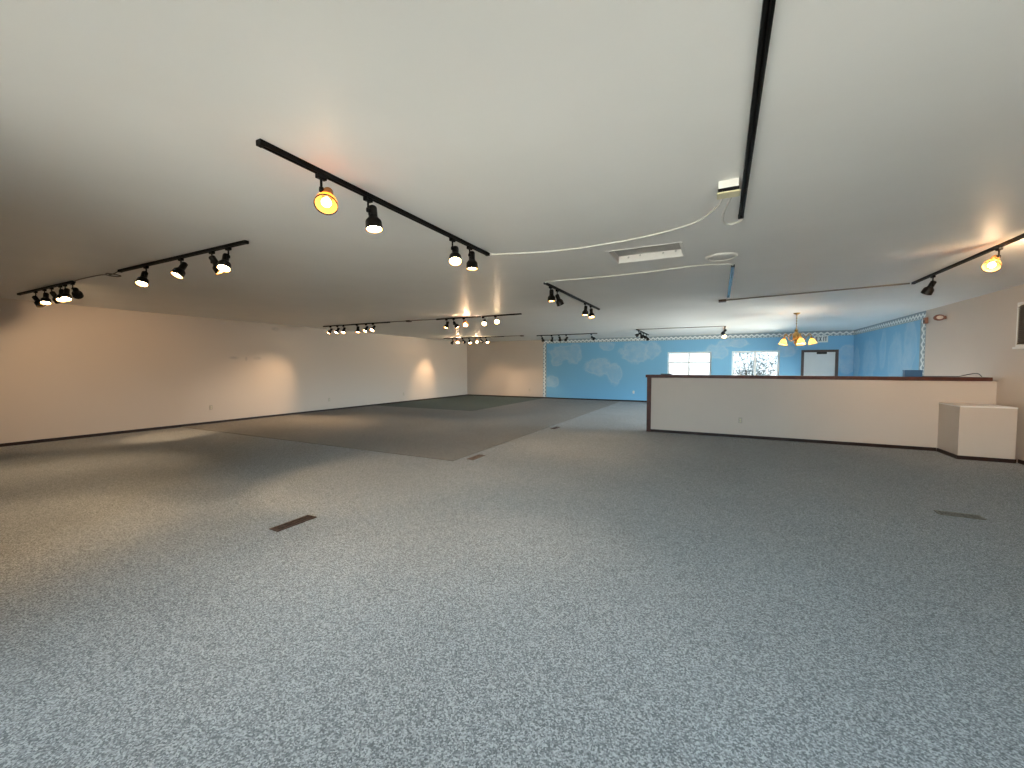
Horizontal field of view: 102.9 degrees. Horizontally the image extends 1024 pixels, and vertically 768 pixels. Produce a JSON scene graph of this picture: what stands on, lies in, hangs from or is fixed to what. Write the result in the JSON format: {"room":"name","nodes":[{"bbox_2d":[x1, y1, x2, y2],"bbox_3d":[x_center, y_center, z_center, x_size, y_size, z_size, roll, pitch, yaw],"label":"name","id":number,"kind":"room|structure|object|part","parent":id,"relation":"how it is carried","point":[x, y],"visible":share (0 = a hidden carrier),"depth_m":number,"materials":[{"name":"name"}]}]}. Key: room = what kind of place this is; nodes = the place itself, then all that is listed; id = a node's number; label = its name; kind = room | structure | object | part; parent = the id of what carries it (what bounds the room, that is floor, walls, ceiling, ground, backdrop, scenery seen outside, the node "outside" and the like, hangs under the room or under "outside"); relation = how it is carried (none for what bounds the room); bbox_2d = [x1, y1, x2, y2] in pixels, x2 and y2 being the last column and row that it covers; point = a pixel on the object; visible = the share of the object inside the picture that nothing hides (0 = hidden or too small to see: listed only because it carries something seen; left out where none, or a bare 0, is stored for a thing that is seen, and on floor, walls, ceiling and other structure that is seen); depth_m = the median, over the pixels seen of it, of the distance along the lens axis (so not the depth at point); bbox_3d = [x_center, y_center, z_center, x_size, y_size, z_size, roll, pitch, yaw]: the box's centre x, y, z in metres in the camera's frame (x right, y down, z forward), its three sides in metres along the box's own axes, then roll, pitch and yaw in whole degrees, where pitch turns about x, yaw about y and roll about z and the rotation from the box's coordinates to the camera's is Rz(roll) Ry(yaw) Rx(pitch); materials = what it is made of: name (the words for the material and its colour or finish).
{"room":"empty retail showroom","nodes":[
{"label":"empty retail showroom","id":0,"kind":"room"},
{"bbox_2d":[0,298,466,443],"bbox_3d":[-6.465,-0.417,12.411,0.160,2.640,18.274,1,3,28],"label":"wall","id":1,"kind":"structure","parent":0,"point":[66,370],"depth_m":9.62,"materials":[{"name":"paint"}]},
{"bbox_2d":[0,394,466,446],"bbox_3d":[-6.388,0.874,12.426,0.015,0.058,17.952,1,3,28],"label":"baseboard","id":2,"kind":"structure","parent":1,"relation":"attached to","point":[238,419],"depth_m":9.50,"materials":[{"name":"brown wood"}]},
{"bbox_2d":[0,401,1023,767],"bbox_3d":[0.370,1.105,9.024,15.740,0.120,18.270,1,3,27],"label":"floor","id":3,"kind":"structure","parent":0,"point":[598,589],"depth_m":2.47,"materials":[{"name":"grey carpet"}]},
{"bbox_2d":[269,515,315,531],"bbox_3d":[-1.986,1.263,3.712,0.120,0.008,0.380,1,3,27],"label":"floor vent","id":4,"kind":"object","parent":3,"relation":"in","point":[305,518],"visible":1,"depth_m":3.69,"materials":[{"name":"metal"}]},
{"bbox_2d":[184,398,620,460],"bbox_3d":[-1.639,0.864,13.296,7.762,0.006,12.080,1,3,27],"label":"carpet","id":5,"kind":"object","parent":3,"relation":"on","point":[442,434],"visible":1,"depth_m":9.71,"materials":[{"name":"grey carpet"}]},
{"bbox_2d":[375,395,541,410],"bbox_3d":[-1.790,0.720,16.746,4.201,0.007,6.050,1,3,27],"label":"carpet","id":6,"kind":"object","parent":3,"relation":"on","point":[468,402],"visible":1,"depth_m":16.25,"materials":[{"name":"grey carpet"}]},
{"bbox_2d":[467,454,484,459],"bbox_3d":[-0.563,1.150,6.419,0.120,0.008,0.360,1,3,27],"label":"floor vent","id":7,"kind":"object","parent":3,"relation":"in","point":[478,455],"visible":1,"depth_m":6.39,"materials":[{"name":"metal"}]},
{"bbox_2d":[934,510,986,519],"bbox_3d":[4.285,1.254,3.909,0.320,0.008,0.120,1,3,27],"label":"floor vent","id":8,"kind":"object","parent":3,"relation":"in","point":[955,514],"visible":1,"depth_m":3.90,"materials":[{"name":"grey metal"}]},
{"bbox_2d":[936,402,1017,462],"bbox_3d":[7.298,0.740,6.437,0.634,0.825,0.672,1,3,27],"label":"box","id":9,"kind":"object","parent":3,"relation":"on","point":[966,431],"visible":1,"depth_m":6.19,"materials":[{"name":"paint"}]},
{"bbox_3d":[7.295,1.124,6.447,0.634,0.058,0.658,1,3,27],"label":"baseboard","id":10,"kind":"part","parent":9,"relation":"part of","materials":[{"name":"brown wood"}]},
{"bbox_2d":[0,0,1023,341],"bbox_3d":[0.370,-1.681,8.908,15.740,0.222,18.270,1,3,27],"label":"ceiling","id":11,"kind":"structure","parent":0,"point":[889,144],"depth_m":2.39,"materials":[{"name":"paint"}]},
{"bbox_2d":[17,280,75,294],"bbox_3d":[-7.189,-1.467,6.269,2.233,0.031,0.041,1,3,27],"label":"track","id":12,"kind":"object","parent":11,"relation":"attached to","point":[71,281],"visible":0.98,"depth_m":6.20,"materials":[{"name":"black metal"}]},
{"bbox_2d":[32,291,45,306],"bbox_3d":[-7.496,-1.338,6.467,0.170,0.249,0.121,0,2,7],"label":"track spotlight","id":13,"kind":"object","parent":12,"relation":"hanging from","point":[35,298],"visible":0.77,"depth_m":6.43,"materials":[{"name":"black metal"}]},
{"bbox_2d":[40,289,51,304],"bbox_3d":[-7.135,-1.332,6.231,0.170,0.241,0.122,1,3,27],"label":"track spotlight","id":14,"kind":"object","parent":12,"relation":"hanging from","point":[45,300],"visible":1,"depth_m":6.23,"materials":[{"name":"black metal"}]},
{"bbox_2d":[49,287,62,303],"bbox_3d":[-6.896,-1.331,6.173,0.124,0.238,0.172,0,2,11],"label":"track spotlight","id":15,"kind":"object","parent":12,"relation":"hanging from","point":[53,293],"visible":0.64,"depth_m":6.13,"materials":[{"name":"black metal"}]},
{"bbox_2d":[55,285,66,301],"bbox_3d":[-6.587,-1.320,5.955,0.170,0.241,0.122,1,3,27],"label":"track spotlight","id":16,"kind":"object","parent":12,"relation":"hanging from","point":[61,291],"visible":0.61,"depth_m":5.95,"materials":[{"name":"black metal"}]},
{"bbox_2d":[60,284,71,300],"bbox_3d":[-6.430,-1.316,5.872,0.174,0.243,0.123,1,3,27],"label":"track spotlight","id":17,"kind":"object","parent":12,"relation":"hanging from","point":[65,296],"visible":1,"depth_m":5.87,"materials":[{"name":"black metal"}]},
{"bbox_2d":[70,283,83,298],"bbox_3d":[-6.233,-1.329,5.833,0.121,0.215,0.191,-1,3,-32],"label":"track spotlight","id":18,"kind":"object","parent":12,"relation":"hanging from","point":[76,293],"visible":1,"depth_m":5.82,"materials":[{"name":"black metal"}]},
{"bbox_2d":[74,271,120,281],"bbox_3d":[-5.319,-1.353,5.294,1.946,0.170,0.157,2,3,33],"label":"cord","id":19,"kind":"object","parent":11,"relation":"attached to","point":[107,274],"visible":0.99,"depth_m":5.17,"materials":[{"name":"black plastic"}]},
{"bbox_2d":[117,240,248,272],"bbox_3d":[-3.747,-1.394,4.533,2.672,0.031,0.041,1,3,27],"label":"track","id":20,"kind":"object","parent":11,"relation":"attached to","point":[243,242],"visible":1,"depth_m":4.41,"materials":[{"name":"black metal"}]},
{"bbox_2d":[135,266,148,286],"bbox_3d":[-4.357,-1.272,4.810,0.130,0.243,0.136,1,3,27],"label":"track spotlight","id":21,"kind":"object","parent":20,"relation":"hanging from","point":[142,281],"visible":1,"depth_m":4.81,"materials":[{"name":"black metal"}]},
{"bbox_2d":[170,258,187,278],"bbox_3d":[-3.618,-1.261,4.432,0.122,0.232,0.154,1,2,12],"label":"track spotlight","id":22,"kind":"object","parent":20,"relation":"hanging from","point":[179,272],"visible":1,"depth_m":4.43,"materials":[{"name":"black metal"}]},
{"bbox_2d":[209,251,223,274],"bbox_3d":[-3.035,-1.249,4.208,0.167,0.239,0.119,-1,3,-25],"label":"track spotlight","id":23,"kind":"object","parent":20,"relation":"hanging from","point":[213,260],"visible":0.58,"depth_m":4.17,"materials":[{"name":"black metal"}]},
{"bbox_2d":[216,247,231,271],"bbox_3d":[-2.860,-1.241,4.056,0.130,0.243,0.136,1,3,27],"label":"track spotlight","id":24,"kind":"object","parent":20,"relation":"hanging from","point":[223,265],"visible":1,"depth_m":4.06,"materials":[{"name":"black metal"}]},
{"bbox_3d":[-2.862,-1.178,4.059,0.100,0.059,0.100,-15,-23,21],"label":"bulb","id":25,"kind":"part","parent":24,"relation":"part of","materials":[{"name":"white glass"}]},
{"bbox_2d":[323,322,389,326],"bbox_3d":[-4.458,-1.688,11.580,2.613,0.031,0.041,1,3,27],"label":"track","id":26,"kind":"object","parent":11,"relation":"attached to","point":[376,322],"visible":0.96,"depth_m":11.51,"materials":[{"name":"black metal"}]},
{"bbox_2d":[256,138,489,255],"bbox_3d":[-0.808,-1.342,3.281,0.041,0.031,2.457,1,3,27],"label":"track","id":27,"kind":"object","parent":11,"relation":"attached to","point":[261,143],"visible":1,"depth_m":2.74,"materials":[{"name":"black metal"}]},
{"bbox_2d":[314,173,337,214],"bbox_3d":[-1.157,-1.176,2.519,0.136,0.244,0.171,-2,3,-40],"label":"track spotlight","id":28,"kind":"object","parent":27,"relation":"hanging from","point":[325,202],"visible":1,"depth_m":2.53,"materials":[{"name":"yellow metal"}]},
{"bbox_3d":[-1.185,-1.236,2.536,0.030,0.083,0.030,1,3,27],"label":"stem","id":29,"kind":"part","parent":28,"relation":"part of","materials":[{"name":"black metal"}]},
{"bbox_3d":[-1.146,-1.127,2.521,0.060,0.068,0.060,-31,-39,24],"label":"bulb","id":30,"kind":"part","parent":28,"relation":"part of","materials":[{"name":"white glass"}]},
{"bbox_2d":[363,196,382,232],"bbox_3d":[-0.982,-1.202,2.903,0.121,0.224,0.121,0,2,2],"label":"track spotlight","id":31,"kind":"object","parent":27,"relation":"hanging from","point":[373,223],"visible":1,"depth_m":2.88,"materials":[{"name":"black metal"}]},
{"bbox_3d":[-1.014,-1.253,2.875,0.030,0.079,0.030,1,3,27],"label":"stem","id":32,"kind":"part","parent":31,"relation":"part of","materials":[{"name":"black metal"}]},
{"bbox_3d":[-0.985,-1.136,2.908,0.100,0.059,0.100,-8,-4,27],"label":"bulb","id":33,"kind":"part","parent":31,"relation":"part of","materials":[{"name":"white glass"}]},
{"bbox_2d":[449,237,461,265],"bbox_3d":[-0.522,-1.227,3.784,0.129,0.248,0.147,1,3,27],"label":"track spotlight","id":34,"kind":"object","parent":27,"relation":"hanging from","point":[455,259],"visible":1,"depth_m":3.77,"materials":[{"name":"black metal"}]},
{"bbox_3d":[-0.526,-1.163,3.784,0.100,0.059,0.100,-17,-29,26],"label":"bulb","id":35,"kind":"part","parent":34,"relation":"part of","materials":[{"name":"white glass"}]},
{"bbox_2d":[466,246,477,270],"bbox_3d":[-0.402,-1.257,4.087,0.124,0.212,0.120,-1,3,-18],"label":"track spotlight","id":36,"kind":"object","parent":27,"relation":"hanging from","point":[471,264],"visible":1,"depth_m":4.05,"materials":[{"name":"black metal"}]},
{"bbox_2d":[392,319,435,321],"bbox_3d":[-2.611,-1.645,10.652,1.483,0.039,0.115,1,3,27],"label":"conduit","id":37,"kind":"object","parent":11,"relation":"attached to","point":[425,319],"visible":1,"depth_m":10.64,"materials":[{"name":"grey metal"}]},
{"bbox_2d":[444,336,503,338],"bbox_3d":[-1.610,-1.903,16.746,2.906,0.031,0.041,1,3,27],"label":"track","id":38,"kind":"object","parent":11,"relation":"attached to","point":[491,336],"visible":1,"depth_m":16.70,"materials":[{"name":"black metal"}]},
{"bbox_2d":[436,313,521,319],"bbox_3d":[-0.850,-1.615,9.816,2.379,0.031,0.041,1,3,27],"label":"track","id":39,"kind":"object","parent":11,"relation":"attached to","point":[517,313],"visible":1,"depth_m":9.75,"materials":[{"name":"black metal"}]},
{"bbox_2d":[444,319,448,328],"bbox_3d":[-1.639,-1.498,10.184,0.124,0.239,0.135,1,3,27],"label":"track spotlight","id":40,"kind":"object","parent":39,"relation":"hanging from","point":[446,325],"visible":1,"depth_m":10.18,"materials":[{"name":"black metal"}]},
{"bbox_2d":[452,319,458,328],"bbox_3d":[-1.387,-1.491,10.114,0.186,0.246,0.126,1,3,27],"label":"track spotlight","id":41,"kind":"object","parent":39,"relation":"hanging from","point":[456,326],"visible":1,"depth_m":10.07,"materials":[{"name":"black metal"}]},
{"bbox_2d":[462,318,467,326],"bbox_3d":[-1.141,-1.494,9.937,0.138,0.227,0.184,-1,2,-15],"label":"track spotlight","id":42,"kind":"object","parent":39,"relation":"hanging from","point":[465,324],"visible":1,"depth_m":9.95,"materials":[{"name":"black metal"}]},
{"bbox_2d":[537,333,596,335],"bbox_3d":[2.008,-1.839,15.195,2.360,0.031,0.041,1,3,27],"label":"track","id":43,"kind":"object","parent":11,"relation":"attached to","point":[584,333],"visible":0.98,"depth_m":15.15,"materials":[{"name":"black metal"}]},
{"bbox_2d":[544,283,599,309],"bbox_3d":[1.144,-1.505,7.191,0.041,0.031,2.993,1,3,27],"label":"track","id":44,"kind":"object","parent":11,"relation":"attached to","point":[547,284],"visible":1,"depth_m":6.90,"materials":[{"name":"black metal"}]},
{"bbox_2d":[548,286,554,301],"bbox_3d":[0.590,-1.342,6.097,0.122,0.210,0.122,-1,3,-18],"label":"track spotlight","id":45,"kind":"object","parent":44,"relation":"hanging from","point":[551,298],"visible":1,"depth_m":6.06,"materials":[{"name":"black metal"}]},
{"bbox_2d":[555,290,563,305],"bbox_3d":[0.740,-1.335,6.359,0.123,0.246,0.183,1,3,27],"label":"track spotlight","id":46,"kind":"object","parent":44,"relation":"hanging from","point":[559,302],"visible":1,"depth_m":6.33,"materials":[{"name":"black metal"}]},
{"bbox_2d":[582,303,587,315],"bbox_3d":[1.374,-1.401,7.665,0.120,0.223,0.123,1,3,27],"label":"track spotlight","id":47,"kind":"object","parent":44,"relation":"hanging from","point":[585,312],"visible":1,"depth_m":7.63,"materials":[{"name":"black metal"}]},
{"bbox_2d":[589,306,594,317],"bbox_3d":[1.560,-1.411,7.992,0.120,0.230,0.122,1,3,27],"label":"track spotlight","id":48,"kind":"object","parent":44,"relation":"hanging from","point":[591,314],"visible":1,"depth_m":7.97,"materials":[{"name":"black metal"}]},
{"bbox_2d":[490,199,722,254],"bbox_3d":[0.815,-1.362,3.793,2.352,0.041,0.628,2,3,44],"label":"cord","id":49,"kind":"object","parent":11,"relation":"attached to","point":[720,202],"visible":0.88,"depth_m":3.94,"materials":[{"name":"white plastic"}]},
{"bbox_2d":[544,263,732,282],"bbox_3d":[1.534,-1.435,5.318,2.387,0.020,0.149,1,3,27],"label":"cord","id":50,"kind":"object","parent":11,"relation":"attached to","point":[723,263],"visible":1,"depth_m":5.22,"materials":[{"name":"white plastic"}]},
{"bbox_2d":[605,242,685,263],"bbox_3d":[1.449,-1.445,4.398,0.753,0.089,0.578,1,3,27],"label":"air vent","id":51,"kind":"object","parent":11,"relation":"attached to","point":[669,250],"visible":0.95,"depth_m":4.56,"materials":[{"name":"white metal"}]},
{"bbox_2d":[637,326,723,329],"bbox_3d":[5.172,-1.736,12.626,2.489,0.022,0.028,1,3,24],"label":"conduit","id":52,"kind":"object","parent":11,"relation":"attached to","point":[708,326],"visible":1,"depth_m":12.55,"materials":[{"name":"metal"}]},
{"bbox_3d":[2.311,-1.403,4.503,0.260,0.012,0.260,1,3,27],"label":"plate","id":53,"kind":"part","parent":11,"relation":"part of","materials":[{"name":"paint"}]},
{"bbox_2d":[717,178,740,199],"bbox_3d":[1.437,-1.292,2.709,0.136,0.084,0.127,1,3,27],"label":"junction box","id":54,"kind":"object","parent":11,"relation":"attached to","point":[726,188],"visible":1,"depth_m":2.67,"materials":[{"name":"white plastic"}]},
{"bbox_2d":[727,264,734,297],"bbox_3d":[3.178,-1.453,5.942,0.041,0.031,2.418,1,3,27],"label":"track","id":55,"kind":"object","parent":11,"relation":"attached to","point":[733,266],"visible":0.96,"depth_m":5.62,"materials":[{"name":"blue metal"}]},
{"bbox_2d":[722,197,743,224],"bbox_3d":[1.694,-1.334,3.113,0.166,0.041,0.823,1,3,27],"label":"cord","id":56,"kind":"object","parent":11,"relation":"attached to","point":[729,200],"visible":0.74,"depth_m":3.32,"materials":[{"name":"white plastic"}]},
{"bbox_2d":[738,0,775,218],"bbox_3d":[1.294,-1.298,2.216,0.042,0.031,2.389,1,3,27],"label":"track","id":57,"kind":"object","parent":11,"relation":"attached to","point":[768,6],"visible":1,"depth_m":1.75,"materials":[{"name":"black metal"}]},
{"bbox_2d":[778,313,816,345],"bbox_3d":[6.450,-1.227,9.221,0.757,0.756,0.760,1,3,27],"label":"chandelier","id":58,"kind":"object","parent":11,"relation":"hanging from","point":[798,340],"visible":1,"depth_m":9.19,"materials":[{"name":"gold metal"}]},
{"bbox_3d":[6.135,-0.951,9.245,0.183,0.151,0.185,1,3,27],"label":"lamp shade","id":59,"kind":"part","parent":58,"relation":"part of","materials":[{"name":"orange glass"}]},
{"bbox_3d":[6.353,-0.939,8.959,0.186,0.151,0.182,1,3,27],"label":"lamp shade","id":60,"kind":"part","parent":58,"relation":"part of","materials":[{"name":"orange glass"}]},
{"bbox_3d":[6.694,-0.944,9.077,0.182,0.151,0.186,1,3,27],"label":"lamp shade","id":61,"kind":"part","parent":58,"relation":"part of","materials":[{"name":"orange glass"}]},
{"bbox_2d":[719,283,909,302],"bbox_3d":[4.784,-1.481,6.711,2.528,0.039,0.142,2,3,37],"label":"conduit","id":62,"kind":"object","parent":11,"relation":"attached to","point":[721,300],"visible":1,"depth_m":6.59,"materials":[{"name":"grey metal"}]},
{"bbox_2d":[911,233,1023,283],"bbox_3d":[5.107,-1.395,4.550,0.041,0.031,2.974,1,3,27],"label":"track","id":63,"kind":"object","parent":11,"relation":"attached to","point":[1021,236],"visible":1,"depth_m":4.46,"materials":[{"name":"black metal"}]},
{"bbox_2d":[921,275,936,294],"bbox_3d":[5.524,-1.295,5.393,0.120,0.245,0.181,0,2,-6],"label":"track spotlight","id":64,"kind":"object","parent":63,"relation":"hanging from","point":[929,289],"visible":1,"depth_m":5.37,"materials":[{"name":"black metal"}]},
{"bbox_2d":[981,247,1002,272],"bbox_3d":[4.832,-1.242,4.085,0.179,0.242,0.136,0,2,-5],"label":"track spotlight","id":65,"kind":"object","parent":63,"relation":"hanging from","point":[994,264],"visible":1,"depth_m":4.09,"materials":[{"name":"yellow metal"}]},
{"bbox_3d":[4.818,-1.198,4.094,0.060,0.068,0.060,37,-18,21],"label":"bulb","id":66,"kind":"part","parent":65,"relation":"part of","materials":[{"name":"white glass"}]},
{"bbox_2d":[467,335,854,400],"bbox_3d":[4.569,-0.608,16.983,15.470,2.640,0.160,1,3,27],"label":"wall","id":67,"kind":"structure","parent":0,"point":[590,370],"depth_m":17.32,"materials":[{"name":"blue paint"}]},
{"bbox_2d":[543,344,546,396],"bbox_3d":[1.478,-0.613,18.451,0.170,2.412,0.005,1,3,27],"label":"trim","id":68,"kind":"structure","parent":67,"relation":"attached to","point":[544,345],"depth_m":18.45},
{"bbox_2d":[467,394,646,401],"bbox_3d":[3.893,0.672,17.280,13.696,0.058,0.014,1,3,27],"label":"baseboard","id":69,"kind":"structure","parent":67,"relation":"attached to","point":[467,394],"depth_m":18.11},
{"bbox_2d":[667,352,710,374],"bbox_3d":[6.843,-0.398,15.793,1.630,1.680,0.170,1,3,27],"label":"window","id":70,"kind":"structure","parent":67,"relation":"in","point":[679,363],"depth_m":15.79,"materials":[{"name":"glass"}]},
{"bbox_3d":[6.863,-0.839,15.815,1.440,0.044,0.040,1,3,27],"label":"sash rail","id":71,"kind":"part","parent":70,"relation":"part of","materials":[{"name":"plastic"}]},
{"bbox_2d":[544,330,854,343],"bbox_3d":[6.371,-1.800,15.931,11.030,0.170,0.004,1,3,27],"label":"trim","id":72,"kind":"structure","parent":67,"relation":"attached to","point":[838,332],"depth_m":15.40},
{"bbox_2d":[731,351,779,375],"bbox_3d":[8.807,-0.357,14.803,1.570,1.680,0.170,1,3,27],"label":"window","id":73,"kind":"structure","parent":67,"relation":"in","point":[743,362],"depth_m":14.79,"materials":[{"name":"glass"}]},
{"bbox_2d":[801,349,838,375],"bbox_3d":[10.483,-0.165,13.947,1.030,2.009,0.162,1,3,27],"label":"door","id":74,"kind":"structure","parent":67,"relation":"in","point":[813,362],"depth_m":13.92,"materials":[{"name":"paint"}]},
{"bbox_2d":[814,335,827,341],"bbox_3d":[10.480,-1.528,13.839,0.380,0.230,0.054,1,3,27],"label":"exit sign","id":75,"kind":"object","parent":67,"relation":"attached to","point":[824,338],"visible":0.84,"depth_m":13.81,"materials":[{"name":"white plastic"}]},
{"bbox_2d":[646,375,996,450],"bbox_3d":[5.397,0.467,7.854,5.415,1.252,0.220,1,3,27],"label":"wall","id":76,"kind":"structure","parent":0,"point":[897,412],"depth_m":7.64,"materials":[{"name":"beige paint"}]},
{"bbox_3d":[5.450,1.065,7.852,5.295,0.058,0.188,1,3,27],"label":"trim","id":77,"kind":"part","parent":76,"relation":"part of","materials":[{"name":"brown wood"}]},
{"bbox_2d":[902,370,922,376],"bbox_3d":[6.984,-0.186,7.115,0.236,0.115,0.106,1,3,27],"label":"box","id":78,"kind":"object","parent":76,"relation":"on","point":[906,373],"visible":1,"depth_m":7.08,"materials":[{"name":"blue plastic"}]},
{"bbox_3d":[6.984,-0.230,7.114,0.236,0.027,0.106,1,3,27],"label":"lid","id":79,"kind":"part","parent":78,"relation":"part of","materials":[{"name":"blue plastic"}]},
{"bbox_2d":[922,373,981,376],"bbox_3d":[7.404,-0.153,6.878,0.726,0.068,0.064,1,3,27],"label":"cable","id":80,"kind":"object","parent":76,"relation":"on","point":[972,373],"visible":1,"depth_m":6.88,"materials":[{"name":"black plastic"}]},
{"bbox_2d":[853,284,1023,462],"bbox_3d":[7.325,-0.127,5.461,0.160,2.640,17.950,1,3,27],"label":"wall","id":81,"kind":"structure","parent":0,"point":[977,334],"depth_m":7.39,"materials":[{"name":"beige paint"}]},
{"bbox_2d":[854,311,925,334],"bbox_3d":[10.127,-1.600,11.140,0.004,0.170,5.176,1,3,27],"label":"trim","id":82,"kind":"structure","parent":81,"relation":"attached to","point":[917,316],"depth_m":10.46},
{"bbox_2d":[919,319,925,375],"bbox_3d":[9.010,-0.218,8.983,0.005,2.412,0.260,1,3,27],"label":"trim","id":83,"kind":"structure","parent":81,"relation":"attached to","point":[922,326],"depth_m":8.95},
{"bbox_2d":[923,317,927,323],"bbox_3d":[8.911,-1.367,8.795,0.055,0.130,0.110,1,3,27],"label":"alarm box","id":84,"kind":"object","parent":81,"relation":"attached to","point":[925,320],"visible":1,"depth_m":8.75,"materials":[{"name":"red plastic"}]},
{"bbox_2d":[933,314,946,320],"bbox_3d":[8.485,-1.318,8.097,0.186,0.124,0.122,1,3,27],"label":"emergency light","id":85,"kind":"object","parent":81,"relation":"attached to","point":[939,317],"visible":1,"depth_m":8.07,"materials":[{"name":"plastic"}]},
{"bbox_2d":[1012,302,1023,348],"bbox_3d":[7.343,-0.847,5.561,0.145,0.690,1.260,1,3,27],"label":"window","id":86,"kind":"structure","parent":81,"relation":"in","point":[1019,344],"depth_m":6.06,"materials":[{"name":"white paint"}]},
{"bbox_2d":[1017,305,1023,343],"bbox_3d":[7.312,-0.863,5.576,0.039,0.582,1.160,1,3,27],"label":"blind","id":87,"kind":"object","parent":86,"relation":"attached to","point":[1020,308],"depth_m":6.05,"materials":[{"name":"beige fabric"}]}
]}

